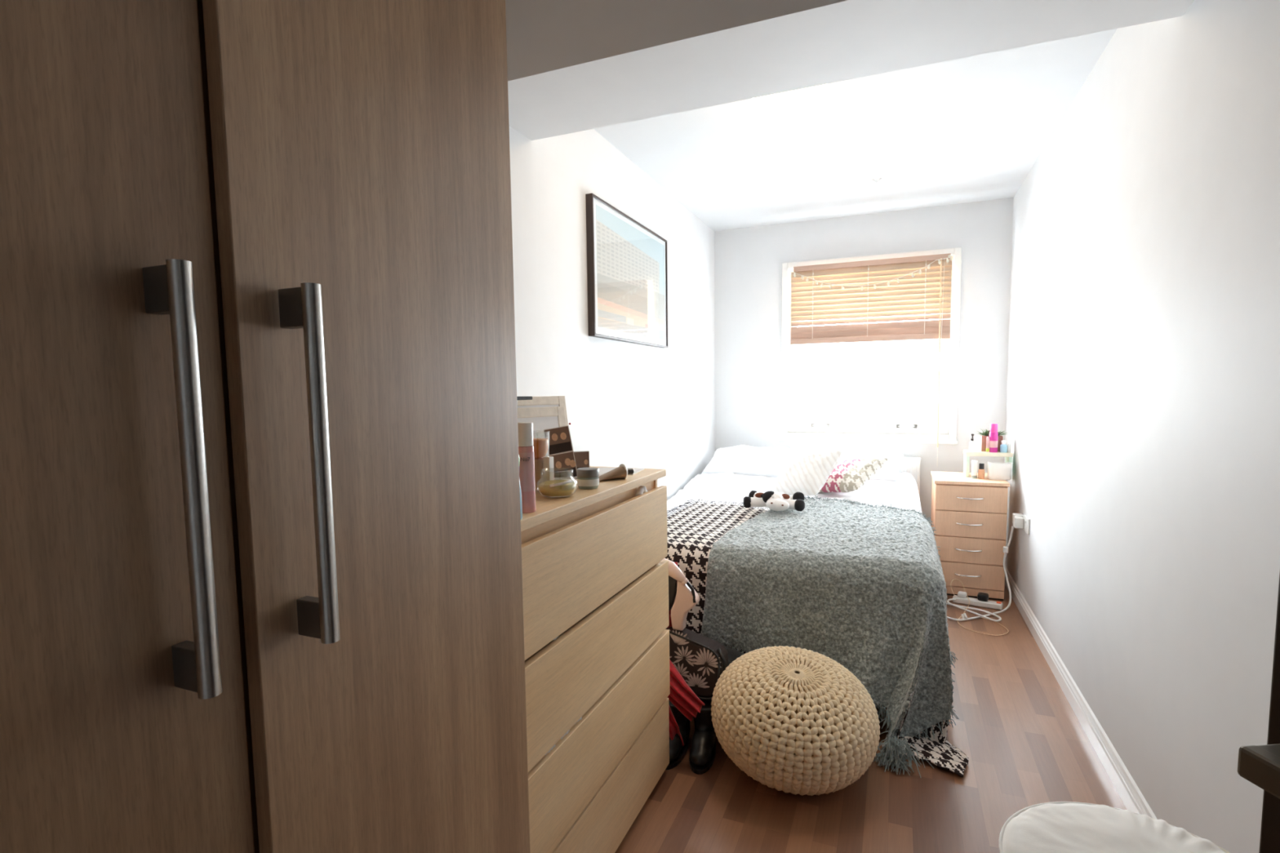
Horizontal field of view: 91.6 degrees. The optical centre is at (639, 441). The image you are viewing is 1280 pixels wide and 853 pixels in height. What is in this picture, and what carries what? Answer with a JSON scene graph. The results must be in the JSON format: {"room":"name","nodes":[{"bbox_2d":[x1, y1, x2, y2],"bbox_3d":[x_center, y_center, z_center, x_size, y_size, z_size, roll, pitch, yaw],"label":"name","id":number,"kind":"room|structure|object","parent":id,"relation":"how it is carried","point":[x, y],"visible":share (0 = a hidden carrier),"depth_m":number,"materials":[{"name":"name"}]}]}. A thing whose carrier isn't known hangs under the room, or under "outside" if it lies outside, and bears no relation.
{"room":"bedroom","nodes":[
{"label":"bedroom","id":0,"kind":"room"},
{"bbox_2d":[509,125,538,396],"bbox_3d":[-0.483,-0.030,2.265,0.012,2.200,0.420,1,5,22],"label":"wall pier","id":1,"kind":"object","parent":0,"point":[520,146],"visible":0.14,"depth_m":2.33,"materials":[{"name":"white paint"}]},
{"bbox_2d":[531,128,715,500],"bbox_3d":[-0.601,-0.142,2.120,0.100,2.450,6.470,1,5,22],"label":"wall","id":2,"kind":"structure","parent":0,"point":[632,405],"depth_m":3.19,"materials":[{"name":"white paint"}]},
{"bbox_2d":[585,192,668,348],"bbox_3d":[-0.037,-0.839,3.276,0.034,0.633,0.987,1,5,22],"label":"picture frame","id":3,"kind":"object","parent":2,"relation":"attached to","point":[627,261],"visible":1,"depth_m":3.15,"materials":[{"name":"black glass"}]},
{"bbox_2d":[505,0,1194,140],"bbox_3d":[0.411,-1.232,1.790,1.980,0.250,0.420,1,5,22],"label":"beam","id":4,"kind":"structure","parent":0,"point":[573,65],"depth_m":1.77,"materials":[{"name":"white paint"}]},
{"bbox_2d":[594,28,1116,231],"bbox_3d":[0.344,-1.393,1.619,2.180,0.100,6.470,1,5,22],"label":"ceiling","id":5,"kind":"structure","parent":0,"point":[971,129],"depth_m":3.04,"materials":[{"name":"paint"}]},
{"bbox_2d":[752,84,827,109],"bbox_3d":[0.566,-1.355,2.383,0.330,0.107,0.330,1,5,22],"label":"ceiling light","id":6,"kind":"object","parent":5,"relation":"attached to","point":[797,98],"visible":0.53,"depth_m":2.38,"materials":[{"name":"white plastic"}]},
{"bbox_2d":[871,177,881,182],"bbox_3d":[1.369,-1.508,3.601,0.056,0.022,0.056,1,5,22],"label":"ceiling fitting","id":7,"kind":"object","parent":5,"relation":"attached to","point":[876,180],"visible":1,"depth_m":3.59,"materials":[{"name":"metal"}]},
{"bbox_2d":[714,197,1013,524],"bbox_3d":[1.539,-0.372,4.575,1.980,2.450,0.220,1,5,22],"label":"wall","id":8,"kind":"structure","parent":0,"point":[748,261],"depth_m":4.38,"materials":[{"name":"white paint"}]},
{"bbox_2d":[779,247,961,444],"bbox_3d":[1.612,-0.649,4.439,1.196,1.309,0.130,1,5,22],"label":"window","id":9,"kind":"structure","parent":8,"relation":"in","point":[793,429],"depth_m":4.41,"materials":[{"name":"paint"}]},
{"bbox_2d":[790,253,952,464],"bbox_3d":[1.581,-0.543,4.352,1.046,1.415,0.078,1,5,22],"label":"blind","id":10,"kind":"object","parent":9,"relation":"attached to","point":[928,293],"visible":1,"depth_m":4.31,"materials":[{"name":"brown wood"}]},
{"bbox_2d":[791,271,844,289],"label":"string lights","id":11,"kind":"object","parent":10,"relation":"hanging from","point":[794,274],"depth_m":4.39,"materials":[{"name":"white"}]},
{"bbox_2d":[854,254,952,290],"label":"string lights","id":12,"kind":"object","parent":10,"relation":"hanging from","point":[898,281],"depth_m":4.15,"materials":[{"name":"white"}]},
{"bbox_2d":[898,457,920,497],"bbox_3d":[1.433,0.480,4.520,1.129,0.762,0.098,1,5,22],"label":"radiator","id":13,"kind":"object","parent":8,"relation":"attached to","point":[912,465],"visible":0.12,"depth_m":4.27,"materials":[{"name":"white metal"}]},
{"bbox_2d":[902,457,919,459],"bbox_3d":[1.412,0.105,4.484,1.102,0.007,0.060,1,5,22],"label":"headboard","id":14,"kind":"object","parent":13,"relation":"attached to","point":[904,458],"depth_m":4.28,"materials":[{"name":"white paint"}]},
{"bbox_2d":[614,585,1126,852],"bbox_3d":[0.377,1.149,1.829,2.180,0.100,6.470,1,5,22],"label":"floor","id":15,"kind":"structure","parent":0,"point":[1024,744],"depth_m":1.95,"materials":[{"name":"laminate"}]},
{"bbox_2d":[0,0,529,852],"bbox_3d":[-0.655,0.018,0.733,0.671,2.360,1.028,1,5,22],"label":"wardrobe","id":16,"kind":"object","parent":15,"relation":"on","point":[260,572],"visible":1,"depth_m":0.64,"materials":[{"name":"brown wood"}]},
{"bbox_2d":[520,466,670,852],"bbox_3d":[-0.290,0.615,1.709,0.487,1.000,0.848,1,5,22],"label":"dresser","id":17,"kind":"object","parent":15,"relation":"on","point":[594,580],"visible":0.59,"depth_m":1.52,"materials":[{"name":"brown wood"}]},
{"bbox_2d":[518,454,522,519],"bbox_3d":[-0.247,0.073,1.216,0.031,0.160,0.031,1,5,22],"label":"lotion bottle","id":18,"kind":"object","parent":17,"relation":"on","point":[521,504],"visible":0.09,"depth_m":1.22,"materials":[{"name":"blue plastic"}]},
{"bbox_2d":[517,422,536,513],"bbox_3d":[-0.238,0.053,1.294,0.039,0.186,0.041,1,5,22],"label":"bottle","id":19,"kind":"object","parent":17,"relation":"on","point":[525,429],"visible":0.89,"depth_m":1.28,"materials":[{"name":"pink plastic"}]},
{"bbox_2d":[533,438,549,489],"bbox_3d":[-0.261,0.050,1.562,0.073,0.150,0.073,1,5,22],"label":"bottle","id":20,"kind":"object","parent":17,"relation":"on","point":[540,446],"visible":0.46,"depth_m":1.54,"materials":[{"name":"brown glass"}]},
{"bbox_2d":[517,406,566,457],"bbox_3d":[-0.325,0.002,1.847,0.048,0.204,0.280,4,7,44],"label":"frame","id":21,"kind":"object","parent":17,"relation":"on","point":[542,419],"visible":0.24,"depth_m":1.88,"materials":[{"name":"white wood"}]},
{"bbox_2d":[517,416,559,457],"bbox_3d":[-0.325,0.002,1.847,0.032,0.144,0.220,4,7,44],"label":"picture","id":22,"kind":"object","parent":21,"relation":"attached to","point":[540,424],"depth_m":1.88},
{"bbox_2d":[516,395,568,426],"bbox_3d":[-0.356,-0.021,1.935,0.053,0.236,0.340,4,7,44],"label":"frame","id":23,"kind":"object","parent":17,"relation":"on","point":[543,401],"visible":0.2,"depth_m":1.99,"materials":[{"name":"white wood"}]},
{"bbox_2d":[516,395,532,399],"bbox_3d":[-0.401,-0.124,1.792,0.130,0.010,0.135,1,5,22],"label":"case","id":24,"kind":"object","parent":23,"relation":"on","point":[530,397],"visible":0.24,"depth_m":1.79,"materials":[{"name":"grey plastic"}]},
{"bbox_2d":[517,404,559,408],"bbox_3d":[-0.356,-0.021,1.935,0.037,0.180,0.284,4,7,44],"label":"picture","id":25,"kind":"object","parent":23,"relation":"attached to","point":[518,406],"depth_m":1.97},
{"bbox_2d":[542,456,554,481],"bbox_3d":[-0.227,0.082,1.548,0.020,0.088,0.022,1,5,22],"label":"perfume bottle","id":26,"kind":"object","parent":17,"relation":"on","point":[548,461],"visible":0.56,"depth_m":1.54,"materials":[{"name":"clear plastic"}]},
{"bbox_2d":[536,467,575,497],"bbox_3d":[-0.198,0.098,1.482,0.096,0.062,0.098,1,5,22],"label":"glass jar","id":27,"kind":"object","parent":17,"relation":"on","point":[552,488],"visible":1,"depth_m":1.45,"materials":[{"name":"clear glass"}]},
{"bbox_2d":[554,471,607,482],"bbox_3d":[-0.210,0.099,1.833,0.170,0.006,0.200,2,5,27],"label":"magazine","id":28,"kind":"object","parent":17,"relation":"on","point":[574,479],"visible":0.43,"depth_m":1.75,"materials":[{"name":"white paper"}]},
{"bbox_2d":[543,425,577,477],"bbox_3d":[-0.226,0.034,1.778,0.095,0.158,0.025,-2,5,-10],"label":"palette","id":29,"kind":"object","parent":28,"relation":"on","point":[560,444],"visible":0.98,"depth_m":1.78},
{"bbox_2d":[573,451,589,468],"bbox_3d":[-0.172,0.066,1.811,0.050,0.075,0.007,-2,5,-10],"label":"palette","id":30,"kind":"object","parent":28,"relation":"on","point":[582,458],"visible":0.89,"depth_m":1.81},
{"bbox_2d":[577,467,599,489],"bbox_3d":[-0.134,0.095,1.605,0.057,0.050,0.057,1,5,22],"label":"jar","id":31,"kind":"object","parent":17,"relation":"on","point":[588,478],"visible":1,"depth_m":1.58,"materials":[{"name":"grey glass"}]},
{"bbox_2d":[599,463,634,481],"bbox_3d":[-0.072,0.088,1.755,0.119,0.047,0.052,-3,5,-29],"label":"tube","id":32,"kind":"object","parent":17,"relation":"on","point":[621,472],"visible":0.88,"depth_m":1.74,"materials":[{"name":"beige plastic"}]},
{"bbox_2d":[597,466,644,475],"bbox_3d":[-0.076,0.091,1.923,0.150,0.004,0.130,1,5,16],"label":"magazine","id":33,"kind":"object","parent":17,"relation":"on","point":[636,470],"visible":0.36,"depth_m":1.94,"materials":[{"name":"white paper"}]},
{"bbox_2d":[635,485,647,496],"bbox_3d":[0.006,0.148,1.833,0.022,0.037,0.070,1,5,22],"label":"sock","id":34,"kind":"object","parent":17,"relation":"in","point":[642,489],"visible":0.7,"depth_m":1.82,"materials":[{"name":"white fabric"}]},
{"bbox_2d":[665,700,690,769],"bbox_3d":[0.119,0.997,2.156,0.088,0.155,0.230,1,5,22],"label":"boot","id":35,"kind":"object","parent":15,"relation":"on","point":[677,752],"visible":0.41,"depth_m":2.13,"materials":[{"name":"black leather"}]},
{"bbox_2d":[688,698,715,774],"bbox_3d":[0.215,0.998,2.133,0.086,0.155,0.230,1,5,15],"label":"boot","id":36,"kind":"object","parent":15,"relation":"on","point":[703,751],"visible":0.73,"depth_m":2.10,"materials":[{"name":"black leather"}]},
{"bbox_2d":[666,626,728,700],"bbox_3d":[0.165,0.800,2.267,0.345,0.273,0.144,2,5,28],"label":"bag","id":37,"kind":"object","parent":36,"relation":"on","point":[700,660],"visible":0.6,"depth_m":2.20,"materials":[{"name":"fabric"}]},
{"bbox_2d":[666,562,677,628],"bbox_3d":[0.100,0.575,2.311,0.133,0.238,0.093,0,5,7],"label":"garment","id":38,"kind":"object","parent":37,"relation":"on","point":[676,563],"visible":0.05,"depth_m":2.31,"materials":[{"name":"fabric"}]},
{"bbox_2d":[668,575,699,631],"bbox_3d":[0.140,0.581,2.269,0.153,0.209,0.048,1,5,22],"label":"shoe","id":39,"kind":"object","parent":37,"relation":"on","point":[682,598],"visible":0.61,"depth_m":2.25,"materials":[{"name":"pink leather"}]},
{"bbox_2d":[658,558,688,585],"bbox_3d":[0.109,0.467,2.243,0.138,0.096,0.050,1,5,22],"label":"shoe","id":40,"kind":"object","parent":39,"relation":"on","point":[674,571],"visible":0.51,"depth_m":2.22,"materials":[{"name":"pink leather"}]},
{"bbox_2d":[666,659,704,721],"bbox_3d":[0.102,0.817,2.135,0.260,0.233,0.061,2,6,32],"label":"garment","id":41,"kind":"object","parent":37,"relation":"on","point":[682,696],"visible":0.54,"depth_m":2.10,"materials":[{"name":"red fabric"}]},
{"bbox_2d":[668,704,684,746],"bbox_3d":[0.090,0.964,2.123,0.116,0.164,0.060,1,5,22],"label":"garment","id":42,"kind":"object","parent":41,"relation":"hanging from","point":[673,727],"visible":0.18,"depth_m":2.12,"materials":[{"name":"red fabric"}]},
{"bbox_2d":[693,648,742,717],"bbox_3d":[0.241,0.920,2.364,0.315,0.264,0.191,1,5,22],"label":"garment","id":43,"kind":"object","parent":15,"relation":"on","point":[733,654],"visible":0.02,"depth_m":2.33,"materials":[{"name":"black fabric"}]},
{"bbox_2d":[711,645,879,795],"bbox_3d":[0.504,0.898,2.050,0.537,0.352,0.532,-2,5,-10],"label":"knitted pouf","id":44,"kind":"object","parent":15,"relation":"on","point":[795,721],"visible":1,"depth_m":1.88,"materials":[{"name":"beige fabric"}]},
{"bbox_2d":[930,471,1009,600],"bbox_3d":[2.014,0.563,3.848,0.390,0.692,0.468,1,5,22],"label":"drawers","id":45,"kind":"object","parent":15,"relation":"on","point":[969,515],"visible":0.88,"depth_m":3.65,"materials":[{"name":"brown wood"}]},
{"bbox_2d":[941,474,963,476],"bbox_3d":[1.949,0.212,3.892,0.110,0.003,0.090,1,5,17],"label":"paper sheet","id":46,"kind":"object","parent":45,"relation":"on","point":[944,475],"visible":1,"depth_m":3.88,"materials":[{"name":"white paper"}]},
{"bbox_2d":[971,460,977,478],"bbox_3d":[2.022,0.169,3.766,0.034,0.108,0.034,1,5,22],"label":"tube","id":47,"kind":"object","parent":45,"relation":"on","point":[974,463],"visible":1,"depth_m":3.75,"materials":[{"name":"white plastic"}]},
{"bbox_2d":[977,462,984,479],"bbox_3d":[2.058,0.177,3.752,0.035,0.092,0.035,1,5,22],"label":"bottle","id":48,"kind":"object","parent":45,"relation":"on","point":[981,465],"visible":1,"depth_m":3.74,"materials":[{"name":"orange glass"}]},
{"bbox_2d":[963,449,1013,476],"bbox_3d":[2.142,0.138,3.844,0.250,0.154,0.150,1,5,22],"label":"shelf riser","id":49,"kind":"object","parent":45,"relation":"on","point":[1008,455],"visible":0.78,"depth_m":3.80,"materials":[{"name":"beige paint"}]},
{"bbox_2d":[968,433,974,451],"bbox_3d":[2.056,0.007,3.852,0.036,0.108,0.036,1,5,22],"label":"pump bottle","id":50,"kind":"object","parent":49,"relation":"on","point":[971,443],"visible":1,"depth_m":3.84,"materials":[{"name":"white plastic"}]},
{"bbox_2d":[973,435,982,451],"bbox_3d":[2.075,0.013,3.828,0.044,0.098,0.008,2,6,34],"label":"card","id":51,"kind":"object","parent":49,"relation":"on","point":[977,439],"visible":1,"depth_m":3.82,"materials":[{"name":"white paper"}]},
{"bbox_2d":[986,436,990,452],"bbox_3d":[2.118,0.018,3.789,0.021,0.095,0.021,1,5,22],"label":"tube","id":52,"kind":"object","parent":49,"relation":"on","point":[988,438],"visible":1,"depth_m":3.78,"materials":[{"name":"pink plastic"}]},
{"bbox_2d":[977,429,1008,451],"bbox_3d":[2.178,-0.013,3.841,0.186,0.145,0.082,1,5,22],"label":"potted plant","id":53,"kind":"object","parent":49,"relation":"on","point":[984,435],"visible":0.49,"depth_m":3.83,"materials":[{"name":"green plant"}]},
{"bbox_2d":[989,423,998,452],"bbox_3d":[2.146,-0.022,3.779,0.048,0.174,0.048,1,5,22],"label":"spray can","id":54,"kind":"object","parent":49,"relation":"on","point":[993,435],"visible":1,"depth_m":3.76,"materials":[{"name":"pink plastic"}]},
{"bbox_2d":[1000,440,1007,453],"bbox_3d":[2.197,0.029,3.763,0.038,0.074,0.038,1,5,22],"label":"bottle","id":55,"kind":"object","parent":49,"relation":"on","point":[1003,446],"visible":1,"depth_m":3.75,"materials":[{"name":"plastic"}]},
{"bbox_2d":[1007,443,1011,452],"bbox_3d":[2.229,0.038,3.761,0.020,0.055,0.020,1,5,22],"label":"bottle","id":56,"kind":"object","parent":49,"relation":"on","point":[1008,444],"visible":1,"depth_m":3.75,"materials":[{"name":"white plastic"}]},
{"bbox_2d":[986,461,1012,479],"bbox_3d":[2.144,0.175,3.716,0.126,0.099,0.086,1,5,22],"label":"storage basket","id":57,"kind":"object","parent":45,"relation":"on","point":[996,471],"visible":1,"depth_m":3.68,"materials":[{"name":"white plastic"}]},
{"bbox_2d":[952,595,1003,609],"bbox_3d":[1.924,0.915,3.552,0.250,0.038,0.052,2,6,34],"label":"lead","id":58,"kind":"object","parent":15,"relation":"on","point":[973,602],"visible":0.96,"depth_m":3.53,"materials":[{"name":"white plastic"}]},
{"bbox_2d":[957,591,967,598],"bbox_3d":[1.859,0.884,3.592,0.045,0.030,0.044,2,6,34],"label":"plug","id":59,"kind":"object","parent":58,"relation":"attached to","point":[960,594],"visible":1,"depth_m":3.58,"materials":[{"name":"white plastic"}]},
{"bbox_2d":[977,592,988,601],"bbox_3d":[1.948,0.882,3.536,0.055,0.040,0.054,2,6,34],"label":"charger","id":60,"kind":"object","parent":58,"relation":"attached to","point":[984,597],"visible":1,"depth_m":3.52,"materials":[{"name":"black plastic"}]},
{"bbox_2d":[950,578,1008,635],"bbox_3d":[1.786,0.890,3.388,0.214,0.120,0.558,-1,5,2],"label":"wire","id":61,"kind":"object","parent":15,"relation":"on","point":[954,579],"visible":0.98,"depth_m":3.28,"materials":[{"name":"white plastic"}]},
{"bbox_2d":[946,525,1013,622],"bbox_3d":[1.852,0.715,3.424,0.497,0.460,0.329,-1,5,2],"label":"power cable","id":62,"kind":"object","parent":15,"relation":"on","point":[1005,548],"visible":0.89,"depth_m":3.45,"materials":[{"name":"white plastic"}]},
{"bbox_2d":[1003,546,1008,553],"bbox_3d":[2.082,0.616,3.544,0.025,0.035,0.025,1,5,22],"label":"switch","id":63,"kind":"object","parent":62,"relation":"attached to","point":[1005,548],"depth_m":3.53,"materials":[{"name":"white plastic"}]},
{"bbox_2d":[998,801,1230,852],"bbox_3d":[0.783,0.911,0.970,0.401,0.507,0.401,1,5,15],"label":"round stool","id":64,"kind":"object","parent":15,"relation":"on","point":[1056,827],"visible":1,"depth_m":1.04,"materials":[{"name":"fabric"}]},
{"bbox_3d":[0.807,0.665,3.519,1.360,0.575,2.130,1,5,22],"label":"bed","id":65,"kind":"object","parent":15,"relation":"on","visible":0},
{"bbox_2d":[666,471,922,517],"bbox_3d":[0.852,0.467,3.516,1.438,0.412,2.010,1,5,22],"label":"duvet","id":66,"kind":"object","parent":65,"relation":"on","point":[727,486],"visible":0.17,"depth_m":3.76,"materials":[{"name":"white fabric"}]},
{"bbox_2d":[702,444,796,476],"bbox_3d":[0.796,0.143,4.384,0.630,0.216,0.408,1,5,19],"label":"pillow","id":67,"kind":"object","parent":66,"relation":"on","point":[744,460],"visible":0.8,"depth_m":4.26,"materials":[{"name":"white fabric"}]},
{"bbox_2d":[769,449,843,496],"bbox_3d":[0.992,0.185,3.732,0.289,0.275,0.378,-4,6,-35],"label":"cushion","id":68,"kind":"object","parent":66,"relation":"on","point":[806,472],"visible":0.95,"depth_m":3.65,"materials":[{"name":"white fabric"}]},
{"bbox_2d":[664,498,968,777],"bbox_3d":[0.673,0.699,2.815,1.532,0.614,1.095,2,6,32],"label":"blanket","id":69,"kind":"object","parent":66,"relation":"on","point":[692,531],"visible":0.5,"depth_m":2.56,"materials":[{"name":"fabric"}]},
{"bbox_2d":[700,495,959,777],"bbox_3d":[0.901,0.686,2.747,0.951,0.652,1.427,2,5,29],"label":"throw blanket","id":70,"kind":"object","parent":69,"relation":"on","point":[861,588],"visible":0.92,"depth_m":2.34,"materials":[{"name":"grey fabric"}]},
{"bbox_2d":[743,490,804,511],"bbox_3d":[0.705,0.295,3.256,0.325,0.094,0.306,1,5,22],"label":"cow","id":71,"kind":"object","parent":70,"relation":"on","point":[776,501],"visible":1,"depth_m":3.17},
{"bbox_2d":[818,457,889,492],"bbox_3d":[1.238,0.202,3.740,0.325,0.220,0.409,-4,6,-33],"label":"cushion","id":72,"kind":"object","parent":66,"relation":"on","point":[848,475],"visible":0.81,"depth_m":3.63,"materials":[{"name":"white fabric"}]},
{"bbox_2d":[810,447,903,481],"bbox_3d":[1.401,0.156,4.146,0.630,0.224,0.404,2,5,26],"label":"pillow","id":73,"kind":"object","parent":66,"relation":"on","point":[889,471],"visible":0.4,"depth_m":4.06,"materials":[{"name":"white fabric"}]},
{"bbox_2d":[1004,0,1279,852],"bbox_3d":[1.322,-0.102,1.328,0.100,2.450,6.470,1,5,22],"label":"wall","id":74,"kind":"structure","parent":0,"point":[1143,406],"depth_m":1.68,"materials":[{"name":"white paint"}]},
{"bbox_2d":[1022,514,1030,534],"bbox_3d":[2.093,0.449,3.378,0.013,0.085,0.145,1,5,22],"label":"wall socket","id":75,"kind":"object","parent":74,"relation":"attached to","point":[1027,521],"visible":0.94,"depth_m":3.35,"materials":[{"name":"white plastic"}]},
{"bbox_2d":[1012,513,1024,528],"bbox_3d":[2.107,0.442,3.467,0.054,0.065,0.120,1,5,22],"label":"plug adapter","id":76,"kind":"object","parent":75,"relation":"attached to","point":[1018,521],"visible":0.97,"depth_m":3.42,"materials":[{"name":"white plastic"}]},
{"bbox_2d":[1004,567,1157,819],"bbox_3d":[1.255,1.080,1.378,0.016,0.088,6.120,1,5,22],"label":"baseboard","id":77,"kind":"structure","parent":74,"relation":"attached to","point":[1125,785],"depth_m":2.24,"materials":[{"name":"white paint"}]},
{"bbox_2d":[1237,573,1279,852],"bbox_3d":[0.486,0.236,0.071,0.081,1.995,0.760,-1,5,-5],"label":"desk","id":78,"kind":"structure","parent":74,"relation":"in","point":[1260,765],"depth_m":0.44,"materials":[{"name":"black wood"}]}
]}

